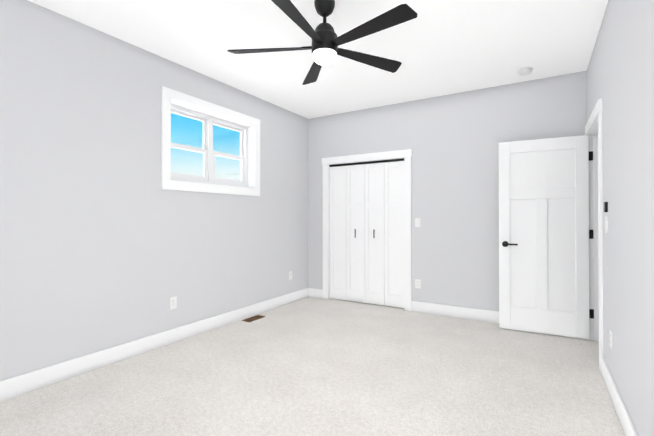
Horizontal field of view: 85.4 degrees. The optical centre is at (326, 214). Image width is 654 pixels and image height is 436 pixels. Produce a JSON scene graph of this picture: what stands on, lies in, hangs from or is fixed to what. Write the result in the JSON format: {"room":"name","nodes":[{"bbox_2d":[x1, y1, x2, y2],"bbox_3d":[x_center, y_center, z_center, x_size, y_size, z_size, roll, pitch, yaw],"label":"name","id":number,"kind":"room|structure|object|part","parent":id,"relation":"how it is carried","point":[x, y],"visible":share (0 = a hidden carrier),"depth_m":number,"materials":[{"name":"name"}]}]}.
{"room":"empty bedroom","nodes":[
{"label":"empty bedroom","id":0,"kind":"room"},
{"bbox_2d":[0,0,307,380],"bbox_3d":[-1.654,-0.127,3.405,0.200,2.740,5.220,0,0,31],"label":"wall","id":1,"kind":"structure","parent":0,"point":[106,241],"depth_m":2.96,"materials":[{"name":"grey paint"}]},
{"bbox_2d":[0,288,311,401],"bbox_3d":[-1.562,1.176,3.340,0.015,0.135,4.940,0,0,31],"label":"baseboard","id":2,"kind":"structure","parent":1,"relation":"attached to","point":[11,387],"depth_m":3.05,"materials":[{"name":"white paint"}]},
{"bbox_2d":[170,296,176,309],"bbox_3d":[-1.497,0.859,3.455,0.009,0.117,0.072,0,0,31],"label":"electrical outlet","id":3,"kind":"object","parent":1,"relation":"attached to","point":[173,302],"visible":1,"depth_m":3.45,"materials":[{"name":"white plastic"}]},
{"bbox_2d":[161,86,259,195],"bbox_3d":[-1.288,-0.725,3.981,0.205,0.975,1.363,0,0,31],"label":"window","id":4,"kind":"structure","parent":1,"relation":"in","point":[209,115],"depth_m":3.96,"materials":[{"name":"white paint"}]},
{"bbox_3d":[-1.343,-0.736,4.014,0.031,0.623,1.033,0,0,31],"label":"glass","id":5,"kind":"part","parent":4,"relation":"part of","materials":[{"name":"clear glass"}]},
{"bbox_3d":[-1.341,-0.725,4.013,0.080,0.781,1.169,0,0,31],"label":"sash frame","id":6,"kind":"part","parent":4,"relation":"part of","materials":[{"name":"white plastic"}]},
{"bbox_2d":[0,297,624,435],"bbox_3d":[0.676,1.296,2.430,5.785,0.120,6.580,0,0,31],"label":"floor","id":7,"kind":"structure","parent":0,"point":[309,366],"depth_m":2.57,"materials":[{"name":"carpet"}]},
{"bbox_2d":[242,315,264,321],"bbox_3d":[-0.880,1.246,4.256,0.123,0.006,0.275,0,0,31],"label":"air vent register","id":8,"kind":"object","parent":7,"relation":"on","point":[253,318],"visible":1,"depth_m":4.25,"materials":[{"name":"brown metal"}]},
{"bbox_2d":[28,0,607,118],"bbox_3d":[0.676,-1.564,2.451,5.785,0.120,6.580,0,0,31],"label":"ceiling","id":9,"kind":"structure","parent":0,"point":[435,48],"depth_m":3.08,"materials":[{"name":"white paint"}]},
{"bbox_2d":[227,0,416,84],"bbox_3d":[-0.005,-1.280,2.450,1.311,0.448,1.304,0,0,31],"label":"fan","id":10,"kind":"object","parent":9,"relation":"hanging from","point":[326,43],"visible":1,"depth_m":2.41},
{"bbox_2d":[313,48,336,65],"bbox_3d":[-0.016,-1.093,2.487,0.166,0.075,0.166,0,0,31],"label":"diffuser","id":11,"kind":"object","parent":10,"relation":"attached to","point":[322,56],"depth_m":2.43,"materials":[{"name":"white glass"}]},
{"bbox_2d":[518,67,532,75],"bbox_3d":[2.047,-1.474,3.661,0.136,0.042,0.136,0,0,31],"label":"smoke detector","id":12,"kind":"object","parent":9,"relation":"attached to","point":[525,71],"visible":1,"depth_m":3.63,"materials":[{"name":"white plastic"}]},
{"bbox_2d":[308,71,586,310],"bbox_3d":[1.297,-0.118,4.589,3.625,2.740,0.140,0,0,31],"label":"wall","id":13,"kind":"structure","parent":0,"point":[452,141],"depth_m":4.33,"materials":[{"name":"grey paint"}]},
{"bbox_2d":[329,158,403,166],"bbox_3d":[0.543,-0.731,5.013,1.160,0.029,0.042,0,0,31],"label":"track rail","id":14,"kind":"object","parent":13,"relation":"attached to","point":[369,162],"visible":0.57,"depth_m":4.97,"materials":[{"name":"black metal"}]},
{"bbox_2d":[322,149,411,310],"bbox_3d":[0.553,0.202,5.023,1.378,2.107,0.163,0,0,31],"label":"trim","id":15,"kind":"structure","parent":13,"relation":"attached to","point":[406,154],"depth_m":4.85,"materials":[{"name":"white paint"}]},
{"bbox_2d":[330,161,404,307],"bbox_3d":[0.542,0.264,5.005,1.156,1.954,0.032,0,0,31],"label":"bifold closet doors","id":16,"kind":"structure","parent":13,"relation":"in","point":[366,200],"depth_m":4.97,"materials":[{"name":"white paint"}]},
{"bbox_2d":[415,279,420,288],"bbox_3d":[1.173,0.890,4.571,0.072,0.117,0.009,0,0,31],"label":"electrical outlet","id":17,"kind":"object","parent":13,"relation":"attached to","point":[417,283],"visible":1,"depth_m":4.57,"materials":[{"name":"white plastic"}]},
{"bbox_2d":[415,218,420,226],"bbox_3d":[1.172,0.102,4.576,0.072,0.117,0.010,0,0,31],"label":"light switch","id":18,"kind":"object","parent":13,"relation":"attached to","point":[417,222],"visible":1,"depth_m":4.57,"materials":[{"name":"white plastic"}]},
{"bbox_2d":[411,301,498,322],"bbox_3d":[1.892,1.181,4.127,1.858,0.135,0.020,0,0,31],"label":"baseboard","id":19,"kind":"structure","parent":13,"relation":"attached to","point":[416,306],"depth_m":4.31,"materials":[{"name":"white paint"}]},
{"bbox_2d":[587,0,653,435],"bbox_3d":[1.438,-0.141,1.454,0.140,2.740,5.080,0,0,31],"label":"wall","id":20,"kind":"structure","parent":0,"point":[620,75],"depth_m":1.84,"materials":[{"name":"grey paint"}]},
{"bbox_2d":[499,135,589,339],"bbox_3d":[2.239,0.223,3.699,0.804,2.022,0.135,0,0,27],"label":"door","id":21,"kind":"structure","parent":20,"relation":"in","point":[543,236],"depth_m":3.67,"materials":[{"name":"white paint"}]},
{"bbox_3d":[1.962,0.317,3.840,0.182,0.064,0.135,0,0,27],"label":"handle","id":22,"kind":"part","parent":21,"relation":"part of","materials":[{"name":"black metal"}]},
{"bbox_2d":[589,151,593,318],"bbox_3d":[2.631,0.199,3.528,0.033,1.660,0.003,0,0,31],"label":"door hinges","id":23,"kind":"object","parent":20,"relation":"attached to","point":[591,232],"depth_m":3.53,"materials":[{"name":"black metal"}]},
{"bbox_2d":[585,98,602,372],"bbox_3d":[2.465,0.169,3.151,0.186,2.145,1.034,0,0,31],"label":"trim","id":24,"kind":"structure","parent":20,"relation":"attached to","point":[593,128],"depth_m":3.50,"materials":[{"name":"white paint"}]},
{"bbox_2d":[604,202,607,211],"bbox_3d":[2.023,-0.055,2.573,0.016,0.075,0.070,0,0,31],"label":"light switch","id":25,"kind":"object","parent":20,"relation":"attached to","point":[605,206],"visible":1,"depth_m":2.54,"materials":[{"name":"black plastic"}]},
{"bbox_2d":[605,217,607,232],"bbox_3d":[2.026,0.072,2.570,0.010,0.117,0.072,0,0,31],"label":"light switch","id":26,"kind":"object","parent":20,"relation":"attached to","point":[606,224],"visible":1,"depth_m":2.56,"materials":[{"name":"white plastic"}]},
{"bbox_2d":[610,329,612,348],"bbox_3d":[1.944,0.851,2.427,0.009,0.117,0.072,0,0,31],"label":"electrical outlet","id":27,"kind":"object","parent":20,"relation":"attached to","point":[611,341],"visible":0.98,"depth_m":2.40,"materials":[{"name":"white plastic"}]},
{"bbox_2d":[601,357,637,435],"bbox_3d":[1.136,1.159,1.096,0.015,0.135,3.890,0,0,31],"label":"baseboard","id":28,"kind":"structure","parent":20,"relation":"attached to","point":[628,428],"depth_m":2.16,"materials":[{"name":"white paint"}]}
]}

